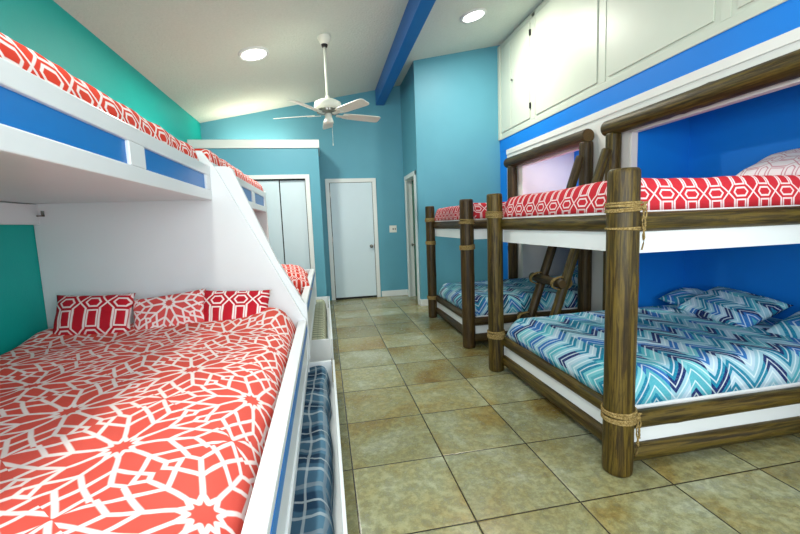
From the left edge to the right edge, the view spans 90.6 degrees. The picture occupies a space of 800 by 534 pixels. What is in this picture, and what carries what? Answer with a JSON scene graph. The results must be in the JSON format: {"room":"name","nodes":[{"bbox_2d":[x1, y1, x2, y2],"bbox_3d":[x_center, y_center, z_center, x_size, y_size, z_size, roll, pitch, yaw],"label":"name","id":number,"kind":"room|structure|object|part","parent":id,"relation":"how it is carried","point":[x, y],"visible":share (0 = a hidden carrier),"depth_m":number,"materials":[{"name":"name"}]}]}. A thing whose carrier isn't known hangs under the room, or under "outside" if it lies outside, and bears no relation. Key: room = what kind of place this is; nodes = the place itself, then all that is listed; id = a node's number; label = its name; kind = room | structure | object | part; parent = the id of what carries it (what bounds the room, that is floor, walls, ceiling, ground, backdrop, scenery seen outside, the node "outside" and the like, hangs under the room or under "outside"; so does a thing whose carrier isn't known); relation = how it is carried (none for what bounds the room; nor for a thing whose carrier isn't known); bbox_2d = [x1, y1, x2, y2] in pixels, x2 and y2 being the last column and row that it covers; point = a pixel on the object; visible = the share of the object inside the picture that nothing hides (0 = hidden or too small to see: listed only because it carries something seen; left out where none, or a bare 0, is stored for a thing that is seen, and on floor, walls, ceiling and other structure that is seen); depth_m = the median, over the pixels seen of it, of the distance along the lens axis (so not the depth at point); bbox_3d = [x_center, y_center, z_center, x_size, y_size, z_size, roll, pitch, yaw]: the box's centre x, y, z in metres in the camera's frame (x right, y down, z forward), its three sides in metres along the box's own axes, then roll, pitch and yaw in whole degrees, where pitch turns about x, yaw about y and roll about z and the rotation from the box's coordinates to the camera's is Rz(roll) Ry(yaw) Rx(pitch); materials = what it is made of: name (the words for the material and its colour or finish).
{"room":"dormitory","nodes":[
{"label":"dormitory","id":0,"kind":"room"},
{"bbox_2d":[0,0,200,354],"bbox_3d":[-2.374,-0.438,2.483,0.100,3.050,8.030,-3,6,-11],"label":"wall","id":1,"kind":"structure","parent":0,"point":[44,27],"depth_m":2.73,"materials":[{"name":"teal paint"}]},
{"bbox_2d":[207,148,326,296],"bbox_3d":[-2.108,-0.551,6.170,1.782,2.450,0.700,-3,6,-11],"label":"wall","id":2,"kind":"structure","parent":0,"point":[250,161],"depth_m":5.82,"materials":[{"name":"blue paint"}]},
{"bbox_2d":[187,140,319,155],"bbox_3d":[-2.145,-1.802,6.025,1.802,0.120,0.720,-3,6,-11],"label":"trim","id":3,"kind":"structure","parent":2,"relation":"attached to","point":[196,144],"depth_m":5.67,"materials":[{"name":"white paint"}]},
{"bbox_2d":[257,180,284,263],"bbox_3d":[-1.929,-0.296,5.909,0.361,1.957,0.030,-3,6,-11],"label":"door","id":4,"kind":"structure","parent":2,"relation":"in","point":[271,188],"depth_m":5.86,"materials":[{"name":"white paint"}]},
{"bbox_2d":[248,174,316,296],"bbox_3d":[-1.922,-0.321,5.865,1.255,2.045,0.032,-3,6,-11],"label":"trim","id":5,"kind":"structure","parent":2,"relation":"attached to","point":[298,176],"depth_m":5.89,"materials":[{"name":"white paint"}]},
{"bbox_2d":[254,179,310,268],"bbox_3d":[-1.928,-0.317,5.942,1.140,2.020,0.100,-3,6,-11],"label":"trim","id":6,"kind":"structure","parent":2,"relation":"attached to","point":[279,180],"depth_m":5.92,"materials":[{"name":"white wood"}]},
{"bbox_2d":[280,180,309,268],"bbox_3d":[-1.564,-0.320,5.992,0.361,1.957,0.030,-3,6,-11],"label":"door","id":7,"kind":"structure","parent":2,"relation":"in","point":[293,194],"depth_m":5.94,"materials":[{"name":"white paint"}]},
{"bbox_2d":[53,0,543,122],"bbox_3d":[0.247,-2.595,2.765,5.602,1.220,8.030,-3,6,-11],"label":"ceiling","id":8,"kind":"structure","parent":0,"point":[188,49],"depth_m":4.36,"materials":[{"name":"white paint"}]},
{"bbox_2d":[238,46,268,61],"bbox_3d":[-1.597,-2.323,4.317,0.326,0.087,0.330,-3,6,-11],"label":"recessed light","id":9,"kind":"object","parent":8,"relation":"in","point":[253,53],"visible":1,"depth_m":4.29,"materials":[{"name":"white paint"}]},
{"bbox_2d":[273,33,379,145],"bbox_3d":[-0.816,-1.949,4.420,1.215,1.180,1.156,-3,6,-11],"label":"ceiling fan","id":10,"kind":"object","parent":8,"relation":"hanging from","point":[327,106],"visible":0.99,"depth_m":4.30,"materials":[{"name":"white metal"}]},
{"bbox_3d":[-1.191,-1.685,4.453,0.455,0.041,0.129,-1,6,7],"label":"fan blade","id":11,"kind":"part","parent":10,"relation":"part of","materials":[{"name":"white wood"}]},
{"bbox_3d":[-0.966,-1.649,4.045,0.129,0.041,0.455,1,7,25],"label":"fan blade","id":12,"kind":"part","parent":10,"relation":"part of","materials":[{"name":"white wood"}]},
{"bbox_3d":[-0.872,-1.734,4.790,0.128,0.041,0.455,-3,6,-11],"label":"fan blade","id":13,"kind":"part","parent":10,"relation":"part of","materials":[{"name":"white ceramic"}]},
{"bbox_3d":[-0.507,-1.676,4.130,0.455,0.041,0.129,4,9,43],"label":"fan blade","id":14,"kind":"part","parent":10,"relation":"part of","materials":[{"name":"white wood"}]},
{"bbox_3d":[-0.449,-1.729,4.591,0.455,0.041,0.129,-6,7,-28],"label":"fan blade","id":15,"kind":"part","parent":10,"relation":"part of","materials":[{"name":"white wood"}]},
{"bbox_2d":[375,0,435,105],"bbox_3d":[0.391,-2.462,2.806,0.140,0.286,7.830,-3,6,-11],"label":"ceiling beam","id":16,"kind":"structure","parent":8,"relation":"attached to","point":[416,13],"depth_m":4.51,"materials":[{"name":"blue paint"}]},
{"bbox_2d":[460,8,486,23],"bbox_3d":[0.866,-2.966,4.673,0.307,0.083,0.310,-3,6,-11],"label":"recessed light","id":17,"kind":"object","parent":8,"relation":"in","point":[473,15],"visible":1,"depth_m":4.65,"materials":[{"name":"white paint"}]},
{"bbox_2d":[200,85,407,300],"bbox_3d":[-1.512,-1.278,6.620,3.402,3.750,0.100,-3,6,-11],"label":"wall","id":18,"kind":"structure","parent":0,"point":[361,149],"depth_m":6.66,"materials":[{"name":"blue paint"}]},
{"bbox_2d":[329,182,376,297],"bbox_3d":[-0.791,-0.449,6.747,0.717,1.950,0.076,-3,6,-11],"label":"door","id":19,"kind":"structure","parent":18,"relation":"in","point":[351,203],"depth_m":6.77,"materials":[{"name":"white paint"}]},
{"bbox_2d":[325,178,380,299],"bbox_3d":[-0.794,-0.470,6.777,0.850,2.055,0.024,-3,6,-11],"label":"trim","id":20,"kind":"structure","parent":18,"relation":"attached to","point":[373,180],"depth_m":6.74,"materials":[{"name":"white paint"}]},
{"bbox_2d":[389,225,396,232],"bbox_3d":[-0.120,-0.663,6.891,0.126,0.120,0.016,-3,6,-11],"label":"switch plate","id":21,"kind":"object","parent":18,"relation":"attached to","point":[393,228],"visible":1,"depth_m":6.89,"materials":[{"name":"plastic"}]},
{"bbox_2d":[382,289,406,296],"bbox_3d":[-0.089,0.461,7.011,0.470,0.100,0.018,-3,6,-11],"label":"baseboard","id":22,"kind":"structure","parent":18,"relation":"attached to","point":[391,292],"depth_m":7.00,"materials":[{"name":"white paint"}]},
{"bbox_2d":[400,59,427,299],"bbox_3d":[0.216,-1.254,6.381,0.100,3.620,1.020,-3,6,-11],"label":"wall","id":23,"kind":"structure","parent":0,"point":[410,87],"depth_m":5.97,"materials":[{"name":"blue paint"}]},
{"bbox_2d":[404,171,419,304],"bbox_3d":[0.240,-0.470,6.430,0.127,2.050,0.770,-3,6,-11],"label":"trim","id":24,"kind":"structure","parent":23,"relation":"attached to","point":[410,177],"depth_m":6.72,"materials":[{"name":"white paint"}]},
{"bbox_2d":[411,180,417,296],"bbox_3d":[0.291,-0.450,6.468,0.092,1.973,0.690,-3,6,-11],"label":"door","id":25,"kind":"structure","parent":23,"relation":"in","point":[412,244],"depth_m":6.73,"materials":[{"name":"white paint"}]},
{"bbox_2d":[420,45,500,294],"bbox_3d":[1.424,-1.474,6.120,2.200,4.020,0.100,-3,6,-11],"label":"wall","id":26,"kind":"structure","parent":0,"point":[459,91],"depth_m":5.92,"materials":[{"name":"blue paint"}]},
{"bbox_2d":[421,299,427,305],"bbox_3d":[0.971,0.511,6.175,1.329,0.100,0.018,-3,6,-11],"label":"baseboard","id":27,"kind":"structure","parent":26,"relation":"attached to","point":[424,302],"depth_m":6.06,"materials":[{"name":"white paint"}]},
{"bbox_2d":[507,149,573,277],"bbox_3d":[2.106,-0.701,5.808,0.906,2.500,0.460,-3,6,-11],"label":"wall","id":28,"kind":"structure","parent":0,"point":[552,174],"depth_m":5.54,"materials":[{"name":"white paint"}]},
{"bbox_2d":[328,295,799,533],"bbox_3d":[0.386,0.956,3.155,5.602,0.080,8.030,-3,6,-11],"label":"floor","id":29,"kind":"structure","parent":0,"point":[434,440],"depth_m":2.07,"materials":[{"name":"tile"}]},
{"bbox_2d":[0,57,310,533],"bbox_3d":[-1.273,0.249,1.564,1.643,1.800,2.485,-3,6,-11],"label":"bunk bed","id":30,"kind":"object","parent":29,"relation":"on","point":[113,208],"visible":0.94,"depth_m":2.41,"materials":[{"name":"white paint"}]},
{"bbox_3d":[-0.987,-0.390,0.978,0.046,0.095,1.160,-3,6,-11],"label":"inset panel","id":31,"kind":"part","parent":30,"relation":"part of","materials":[{"name":"blue paint"}]},
{"bbox_3d":[-1.499,0.122,2.711,1.632,1.780,0.035,-3,6,-11],"label":"panel","id":32,"kind":"part","parent":30,"relation":"part of","materials":[{"name":"white paint"}]},
{"bbox_3d":[-1.206,-0.507,2.122,0.046,0.095,0.900,-3,6,-11],"label":"inset panel","id":33,"kind":"part","parent":30,"relation":"part of","materials":[{"name":"blue paint"}]},
{"bbox_3d":[-0.975,-0.001,2.842,0.563,1.415,0.050,-3,6,-11],"label":"diagonal trim","id":34,"kind":"part","parent":30,"relation":"part of","materials":[{"name":"white paint"}]},
{"bbox_3d":[-0.476,0.660,1.716,0.058,0.310,2.400,-3,6,-11],"label":"rail","id":35,"kind":"part","parent":30,"relation":"part of","materials":[{"name":"white paint"}]},
{"bbox_3d":[-0.458,0.565,1.710,0.018,0.049,2.390,-3,6,-11],"label":"inset panel","id":36,"kind":"part","parent":30,"relation":"part of","materials":[{"name":"blue paint"}]},
{"bbox_3d":[-1.276,0.735,1.585,1.532,0.168,2.330,-3,6,-11],"label":"mattress","id":37,"kind":"object","parent":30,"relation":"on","visible":0},
{"bbox_2d":[0,307,295,533],"bbox_3d":[-1.286,0.541,1.562,1.576,0.282,2.361,-3,6,-11],"label":"quilt","id":38,"kind":"object","parent":37,"relation":"on","point":[158,430],"visible":0.86,"depth_m":1.26,"materials":[{"name":"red fabric"}]},
{"bbox_2d":[53,293,135,334],"bbox_3d":[-1.854,0.296,2.398,0.441,0.269,0.168,-3,6,-5],"label":"pillow","id":39,"kind":"object","parent":38,"relation":"on","point":[99,314],"visible":0.94,"depth_m":2.35,"materials":[{"name":"fabric"}]},
{"bbox_2d":[132,288,205,329],"bbox_3d":[-1.452,0.289,2.504,0.456,0.266,0.161,-4,7,-18],"label":"pillow","id":40,"kind":"object","parent":38,"relation":"on","point":[187,307],"visible":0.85,"depth_m":2.46,"materials":[{"name":"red fabric"}]},
{"bbox_2d":[204,290,270,320],"bbox_3d":[-1.077,0.270,2.592,0.447,0.247,0.175,-3,6,-6],"label":"pillow","id":41,"kind":"object","parent":38,"relation":"on","point":[218,305],"visible":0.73,"depth_m":2.55,"materials":[{"name":"fabric"}]},
{"bbox_3d":[-1.606,-0.416,1.404,0.952,0.138,2.330,-3,6,-11],"label":"mattress","id":42,"kind":"object","parent":30,"relation":"on","visible":0},
{"bbox_2d":[0,32,198,160],"bbox_3d":[-1.560,-0.564,1.294,1.051,0.117,2.184,-3,6,-11],"label":"quilt","id":43,"kind":"object","parent":42,"relation":"on","point":[12,51],"visible":0.37,"depth_m":1.27,"materials":[{"name":"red fabric"}]},
{"bbox_2d":[211,162,315,349],"bbox_3d":[-1.749,0.017,4.036,1.638,1.760,2.560,-3,6,-11],"label":"bunk bed","id":44,"kind":"object","parent":29,"relation":"on","point":[255,196],"visible":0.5,"depth_m":4.38,"materials":[{"name":"white paint"}]},
{"bbox_3d":[-1.477,-0.678,3.526,0.046,0.120,1.420,-3,6,-11],"label":"inset panel","id":45,"kind":"part","parent":44,"relation":"part of","materials":[{"name":"blue paint"}]},
{"bbox_3d":[-1.708,-0.801,4.728,0.046,0.120,0.720,-3,6,-11],"label":"inset panel","id":46,"kind":"part","parent":44,"relation":"part of","materials":[{"name":"blue paint"}]},
{"bbox_3d":[-1.989,-0.109,5.264,1.630,1.760,0.045,-3,6,-11],"label":"panel","id":47,"kind":"part","parent":44,"relation":"part of","materials":[{"name":"white paint"}]},
{"bbox_3d":[-0.956,0.358,4.197,0.058,0.405,2.510,-3,6,-11],"label":"rail","id":48,"kind":"part","parent":44,"relation":"part of","materials":[{"name":"white paint"}]},
{"bbox_3d":[-0.940,0.216,4.186,0.018,0.049,2.500,-3,6,-11],"label":"inset panel","id":49,"kind":"part","parent":44,"relation":"part of","materials":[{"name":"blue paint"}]},
{"bbox_3d":[-1.751,0.472,4.056,1.532,0.188,2.430,-3,6,-11],"label":"mattress","id":50,"kind":"object","parent":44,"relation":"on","visible":0},
{"bbox_2d":[295,271,307,295],"bbox_3d":[-1.758,0.288,4.035,1.572,0.222,2.489,-3,6,-11],"label":"quilt","id":51,"kind":"object","parent":50,"relation":"on","point":[298,290],"visible":0.02,"depth_m":3.85,"materials":[{"name":"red fabric"}]},
{"bbox_2d":[281,264,311,292],"bbox_3d":[-1.160,0.127,4.088,0.418,0.292,0.616,-4,7,-19],"label":"pillow","id":52,"kind":"object","parent":51,"relation":"on","point":[297,275],"visible":0.41,"depth_m":3.93,"materials":[{"name":"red fabric"}]},
{"bbox_2d":[309,296,333,361],"bbox_3d":[-1.366,0.697,4.742,1.068,0.224,2.320,-3,6,-11],"label":"drawer","id":53,"kind":"object","parent":29,"relation":"on","point":[321,349],"visible":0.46,"depth_m":3.69,"materials":[{"name":"white paint"}]},
{"bbox_2d":[312,299,326,339],"bbox_3d":[-1.365,0.675,4.776,0.950,0.150,2.152,-3,6,-11],"label":"blanket","id":54,"kind":"object","parent":53,"relation":"in","point":[319,331],"visible":0.19,"depth_m":4.54,"materials":[{"name":"beige fabric"}]},
{"bbox_3d":[-1.151,0.802,3.618,1.024,0.205,0.022,-3,6,-11],"label":"panel","id":55,"kind":"part","parent":53,"relation":"part of","materials":[{"name":"white paint"}]},
{"bbox_3d":[-1.582,0.572,5.864,1.024,0.205,0.022,-3,6,-11],"label":"panel","id":56,"kind":"part","parent":53,"relation":"part of","materials":[{"name":"white paint"}]},
{"bbox_3d":[-0.850,0.656,4.837,0.016,0.205,2.320,-3,6,-11],"label":"panel","id":57,"kind":"part","parent":53,"relation":"part of","materials":[{"name":"white paint"}]},
{"bbox_2d":[309,360,347,533],"bbox_3d":[-0.804,0.996,1.815,1.068,0.224,2.490,-3,6,-11],"label":"drawer","id":58,"kind":"object","parent":29,"relation":"on","point":[339,507],"visible":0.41,"depth_m":1.97,"materials":[{"name":"white paint"}]},
{"bbox_2d":[290,366,334,533],"bbox_3d":[-0.800,0.961,1.830,0.976,0.182,2.381,-3,6,-11],"label":"blanket","id":59,"kind":"object","parent":58,"relation":"in","point":[314,488],"visible":0.2,"depth_m":1.78,"materials":[{"name":"blue fabric"}]},
{"bbox_3d":[-1.036,0.863,3.020,1.024,0.205,0.022,-3,6,-11],"label":"panel","id":60,"kind":"part","parent":58,"relation":"part of","materials":[{"name":"white paint"}]},
{"bbox_3d":[-0.288,0.956,1.910,0.016,0.205,2.490,-3,6,-11],"label":"panel","id":61,"kind":"part","parent":58,"relation":"part of","materials":[{"name":"white paint"}]},
{"bbox_2d":[425,129,593,348],"bbox_3d":[1.510,-0.395,4.857,2.198,2.145,1.816,-3,6,-11],"label":"bunk bed","id":62,"kind":"object","parent":29,"relation":"on","point":[474,329],"visible":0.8,"depth_m":4.09,"materials":[{"name":"brown log wood"},{"name":"white paint"},{"name":"jute rope"}]},
{"bbox_3d":[0.418,-0.060,5.251,0.127,1.478,0.127,-3,6,-11],"label":"foot post","id":63,"kind":"part","parent":62,"relation":"part of","materials":[{"name":"brown wood"}]},
{"bbox_3d":[0.594,-0.484,4.547,0.097,0.097,1.334,-3,6,-11],"label":"rail","id":64,"kind":"part","parent":62,"relation":"part of","materials":[{"name":"brown wood"}]},
{"bbox_3d":[0.638,0.652,4.672,0.092,0.094,1.334,-3,6,-11],"label":"rail","id":65,"kind":"part","parent":62,"relation":"part of","materials":[{"name":"brown wood"}]},
{"bbox_3d":[0.631,0.482,4.653,0.088,0.090,1.334,-3,6,-11],"label":"rail","id":66,"kind":"part","parent":62,"relation":"part of","materials":[{"name":"brown wood"}]},
{"bbox_3d":[0.672,0.076,3.922,0.135,1.478,0.138,-3,6,-11],"label":"foot post","id":67,"kind":"part","parent":62,"relation":"part of","materials":[{"name":"brown wood"}]},
{"bbox_3d":[1.304,-0.453,3.990,1.249,0.096,0.095,-3,6,-11],"label":"rail","id":68,"kind":"part","parent":62,"relation":"part of","materials":[{"name":"brown wood"}]},
{"bbox_3d":[1.348,0.683,4.116,1.249,0.091,0.092,-3,6,-11],"label":"rail","id":69,"kind":"part","parent":62,"relation":"part of","materials":[{"name":"brown wood"}]},
{"bbox_3d":[1.610,-0.419,5.660,0.139,2.010,0.136,-3,6,-11],"label":"head post","id":70,"kind":"part","parent":62,"relation":"part of","materials":[{"name":"brown wood"}]},
{"bbox_3d":[1.342,0.516,4.097,1.249,0.086,0.091,-3,6,-11],"label":"rail","id":71,"kind":"part","parent":62,"relation":"part of","materials":[{"name":"brown wood"}]},
{"bbox_3d":[1.715,-1.402,4.814,0.148,0.150,1.775,-3,6,-11],"label":"head rail","id":72,"kind":"part","parent":62,"relation":"part of","materials":[{"name":"brown wood"}]},
{"bbox_3d":[1.913,-0.259,4.091,0.135,2.010,0.142,-3,6,-11],"label":"head post","id":73,"kind":"part","parent":62,"relation":"part of","materials":[{"name":"brown wood"}]},
{"bbox_3d":[1.651,0.398,4.840,2.000,0.118,1.160,-3,6,-11],"label":"mattress","id":74,"kind":"object","parent":62,"relation":"on","visible":0},
{"bbox_2d":[438,276,577,315],"bbox_3d":[1.629,0.293,4.826,2.060,0.183,1.280,-3,6,-11],"label":"quilt","id":75,"kind":"object","parent":74,"relation":"on","point":[517,293],"visible":0.34,"depth_m":4.28,"materials":[{"name":"blue fabric"}]},
{"bbox_2d":[559,265,577,283],"bbox_3d":[2.264,0.092,4.845,0.399,0.246,0.660,-3,6,-11],"label":"pillow","id":76,"kind":"object","parent":75,"relation":"on","point":[574,279],"visible":0.12,"depth_m":4.79,"materials":[{"name":"blue fabric"}]},
{"bbox_2d":[475,307,576,316],"bbox_3d":[1.630,0.393,4.835,2.042,0.030,1.288,-3,6,-11],"label":"fitted sheet","id":77,"kind":"object","parent":74,"relation":"on","point":[575,307],"visible":0.14,"depth_m":4.15,"materials":[{"name":"white fabric"}]},
{"bbox_3d":[1.602,-0.602,4.728,2.020,0.143,1.200,-3,6,-11],"label":"mattress","id":78,"kind":"object","parent":62,"relation":"on","visible":0},
{"bbox_2d":[435,218,486,221],"bbox_3d":[1.582,-0.584,4.726,2.062,0.030,1.288,-3,6,-11],"label":"fitted sheet","id":79,"kind":"object","parent":78,"relation":"on","point":[485,218],"visible":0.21,"depth_m":4.54,"materials":[{"name":"white fabric"}]},
{"bbox_2d":[435,202,505,220],"bbox_3d":[1.580,-0.681,4.717,2.080,0.166,1.298,-3,6,-11],"label":"quilt","id":80,"kind":"object","parent":79,"relation":"on","point":[479,209],"visible":0.2,"depth_m":4.32,"materials":[{"name":"red fabric"}]},
{"bbox_2d":[517,148,611,318],"bbox_3d":[1.521,-0.125,3.744,0.715,1.874,0.531,-3,6,-11],"label":"ladder","id":81,"kind":"object","parent":29,"relation":"on","point":[563,284],"visible":0.37,"depth_m":3.57,"materials":[{"name":"wood"}]},
{"bbox_2d":[485,49,799,477],"bbox_3d":[1.825,-0.174,2.732,2.020,2.146,2.070,-3,6,-11],"label":"bunk bed","id":82,"kind":"object","parent":29,"relation":"on","point":[628,434],"visible":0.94,"depth_m":2.03,"materials":[{"name":"brown log wood"},{"name":"white paint"},{"name":"jute rope"}]},
{"bbox_3d":[0.794,0.141,3.289,0.133,1.478,0.130,-3,6,-11],"label":"foot post","id":83,"kind":"part","parent":82,"relation":"part of","materials":[{"name":"brown wood"}]},
{"bbox_3d":[1.021,0.856,2.678,0.092,0.094,1.392,-3,6,-11],"label":"rail","id":84,"kind":"part","parent":82,"relation":"part of","materials":[{"name":"brown wood"}]},
{"bbox_3d":[1.013,0.687,2.659,0.088,0.089,1.392,-3,6,-11],"label":"rail","id":85,"kind":"part","parent":82,"relation":"part of","materials":[{"name":"brown wood"}]},
{"bbox_3d":[0.976,-0.282,2.553,0.096,0.098,1.392,-3,6,-11],"label":"rail","id":86,"kind":"part","parent":82,"relation":"part of","materials":[{"name":"brown wood"}]},
{"bbox_3d":[1.984,-0.221,3.718,0.137,2.010,0.140,-3,6,-11],"label":"head post","id":87,"kind":"part","parent":82,"relation":"part of","materials":[{"name":"brown wood"}]},
{"bbox_3d":[1.059,0.283,1.901,0.141,1.478,0.145,-3,6,-11],"label":"foot post","id":88,"kind":"part","parent":82,"relation":"part of","materials":[{"name":"brown wood"}]},
{"bbox_2d":[502,205,799,218],"bbox_3d":[1.876,-0.374,2.717,1.882,0.030,1.348,-3,6,-11],"label":"fitted sheet","id":89,"kind":"object","parent":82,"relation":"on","point":[598,213],"visible":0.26,"depth_m":2.06,"materials":[{"name":"white fabric"}]},
{"bbox_2d":[503,175,799,216],"bbox_3d":[1.875,-0.472,2.707,1.902,0.167,1.356,-3,6,-11],"label":"quilt","id":90,"kind":"object","parent":89,"relation":"on","point":[745,190],"visible":0.8,"depth_m":2.03,"materials":[{"name":"red fabric"}]},
{"bbox_2d":[736,148,799,175],"bbox_3d":[2.592,-0.619,2.409,0.426,0.281,0.816,-4,7,-17],"label":"pillow","id":91,"kind":"object","parent":90,"relation":"on","point":[787,162],"visible":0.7,"depth_m":2.53,"materials":[{"name":"fabric"}]},
{"bbox_3d":[2.124,-1.183,2.687,0.146,0.154,2.070,-3,6,-11],"label":"head rail","id":92,"kind":"part","parent":82,"relation":"part of","materials":[{"name":"brown wood"}]},
{"bbox_3d":[1.738,0.892,2.094,1.248,0.092,0.092,-3,6,-11],"label":"rail","id":93,"kind":"part","parent":82,"relation":"part of","materials":[{"name":"brown wood"}]},
{"bbox_3d":[1.731,0.725,2.074,1.248,0.088,0.090,-3,6,-11],"label":"rail","id":94,"kind":"part","parent":82,"relation":"part of","materials":[{"name":"brown wood"}]},
{"bbox_3d":[1.693,-0.245,1.967,1.248,0.094,0.098,-3,6,-11],"label":"rail","id":95,"kind":"part","parent":82,"relation":"part of","materials":[{"name":"brown wood"}]},
{"bbox_3d":[1.945,0.608,2.830,1.820,0.118,1.220,-3,6,-11],"label":"mattress","id":96,"kind":"object","parent":82,"relation":"on","visible":0},
{"bbox_2d":[506,305,799,404],"bbox_3d":[1.922,0.504,2.816,1.880,0.181,1.335,-3,6,-11],"label":"quilt","id":97,"kind":"object","parent":96,"relation":"on","point":[680,354],"visible":0.7,"depth_m":2.36,"materials":[{"name":"blue fabric"}]},
{"bbox_2d":[658,288,704,305],"bbox_3d":[2.535,0.275,3.442,0.335,0.160,0.364,-5,7,-21],"label":"pillow","id":98,"kind":"object","parent":97,"relation":"on","point":[677,297],"visible":0.45,"depth_m":3.44,"materials":[{"name":"blue fabric"}]},
{"bbox_2d":[675,286,793,326],"bbox_3d":[2.487,0.299,2.995,0.365,0.229,0.609,-3,6,-4],"label":"pillow","id":99,"kind":"object","parent":97,"relation":"on","point":[735,307],"visible":0.94,"depth_m":2.87,"materials":[{"name":"blue fabric"}]},
{"bbox_2d":[766,311,799,338],"bbox_3d":[2.629,0.355,2.414,0.418,0.218,0.468,-3,6,-11],"label":"pillow","id":100,"kind":"object","parent":97,"relation":"on","point":[790,326],"visible":0.84,"depth_m":2.50,"materials":[{"name":"blue fabric"}]},
{"bbox_2d":[635,382,799,408],"bbox_3d":[1.924,0.602,2.826,1.862,0.030,1.348,-3,6,-11],"label":"fitted sheet","id":101,"kind":"object","parent":96,"relation":"on","point":[690,399],"visible":0.19,"depth_m":2.10,"materials":[{"name":"white fabric"}]},
{"bbox_2d":[574,150,578,265],"bbox_3d":[2.642,-0.632,4.986,0.080,2.500,1.400,-3,6,-11],"label":"wall","id":102,"kind":"structure","parent":0,"point":[576,153],"depth_m":5.51,"materials":[{"name":"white paint"}]},
{"bbox_2d":[588,107,689,310],"bbox_3d":[2.463,-0.511,3.946,0.906,2.500,0.590,-3,6,-11],"label":"wall","id":103,"kind":"structure","parent":0,"point":[663,151],"depth_m":3.66,"materials":[{"name":"blue paint"}]},
{"bbox_2d":[500,40,799,278],"bbox_3d":[2.034,-0.479,3.944,0.060,2.470,4.580,-3,6,-11],"label":"wall","id":104,"kind":"structure","parent":0,"point":[794,46],"depth_m":3.06,"materials":[{"name":"white paint"}]},
{"bbox_2d":[522,79,799,277],"bbox_3d":[2.101,-0.211,3.641,0.061,2.000,3.890,-3,6,-11],"label":"trim","id":105,"kind":"structure","parent":104,"relation":"attached to","point":[633,134],"depth_m":3.42,"materials":[{"name":"white paint"}]},
{"bbox_2d":[684,84,799,319],"bbox_3d":[2.886,-0.398,2.765,0.080,2.500,1.940,-3,6,-11],"label":"wall","id":106,"kind":"structure","parent":0,"point":[728,140],"depth_m":3.15,"materials":[{"name":"blue paint"}]},
{"bbox_2d":[497,0,787,140],"bbox_3d":[2.360,-2.275,2.686,0.550,1.362,6.798,-3,6,-11],"label":"upper cabinet","id":107,"kind":"object","parent":106,"relation":"attached to","point":[564,53],"visible":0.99,"depth_m":3.93,"materials":[{"name":"white paint"}]},
{"bbox_3d":[1.532,-2.578,5.728,0.011,1.170,0.305,-3,6,-11],"label":"cabinet door","id":108,"kind":"part","parent":107,"relation":"part of","materials":[{"name":"white paint"}]},
{"bbox_3d":[1.612,-2.535,5.313,0.011,1.170,0.515,-3,6,-11],"label":"cabinet door","id":109,"kind":"part","parent":107,"relation":"part of","materials":[{"name":"white paint"}]},
{"bbox_3d":[1.795,-2.438,4.358,0.011,1.170,1.130,-3,6,-11],"label":"cabinet door","id":110,"kind":"part","parent":107,"relation":"part of","materials":[{"name":"white paint"}]},
{"bbox_3d":[2.028,-2.314,3.146,0.011,1.170,1.030,-3,6,-11],"label":"cabinet door","id":111,"kind":"part","parent":107,"relation":"part of","materials":[{"name":"white paint"}]},
{"bbox_3d":[2.255,-2.193,1.964,0.011,1.170,1.070,-3,6,-11],"label":"cabinet door","id":112,"kind":"part","parent":107,"relation":"part of","materials":[{"name":"white paint"}]},
{"bbox_3d":[3.107,-0.930,0.568,0.986,4.020,2.330,-3,6,-11],"label":"wall","id":113,"kind":"structure","parent":0,"visible":0},
{"bbox_2d":[500,0,799,152],"bbox_3d":[2.172,-1.497,2.725,0.014,0.178,6.810,-3,6,-11],"label":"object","id":114,"kind":"structure","parent":113,"relation":"attached to","point":[783,18],"depth_m":2.97,"materials":[{"name":"blue paint"}]},
{"bbox_2d":[506,27,799,154],"bbox_3d":[2.195,-1.362,2.626,0.022,0.070,6.580,-3,6,-11],"label":"trim","id":115,"kind":"structure","parent":113,"relation":"attached to","point":[792,36],"depth_m":2.95,"materials":[{"name":"white paint"}]},
{"bbox_3d":[-2.082,-0.688,3.874,0.952,0.138,2.430,-3,6,-11],"label":"mattress","id":116,"kind":"object","parent":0,"visible":0},
{"bbox_2d":[194,149,263,191],"bbox_3d":[-2.055,-0.869,3.855,1.055,0.132,2.492,-3,6,-11],"label":"quilt","id":117,"kind":"object","parent":116,"relation":"on","point":[212,157],"visible":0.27,"depth_m":3.25,"materials":[{"name":"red fabric"}]}
]}

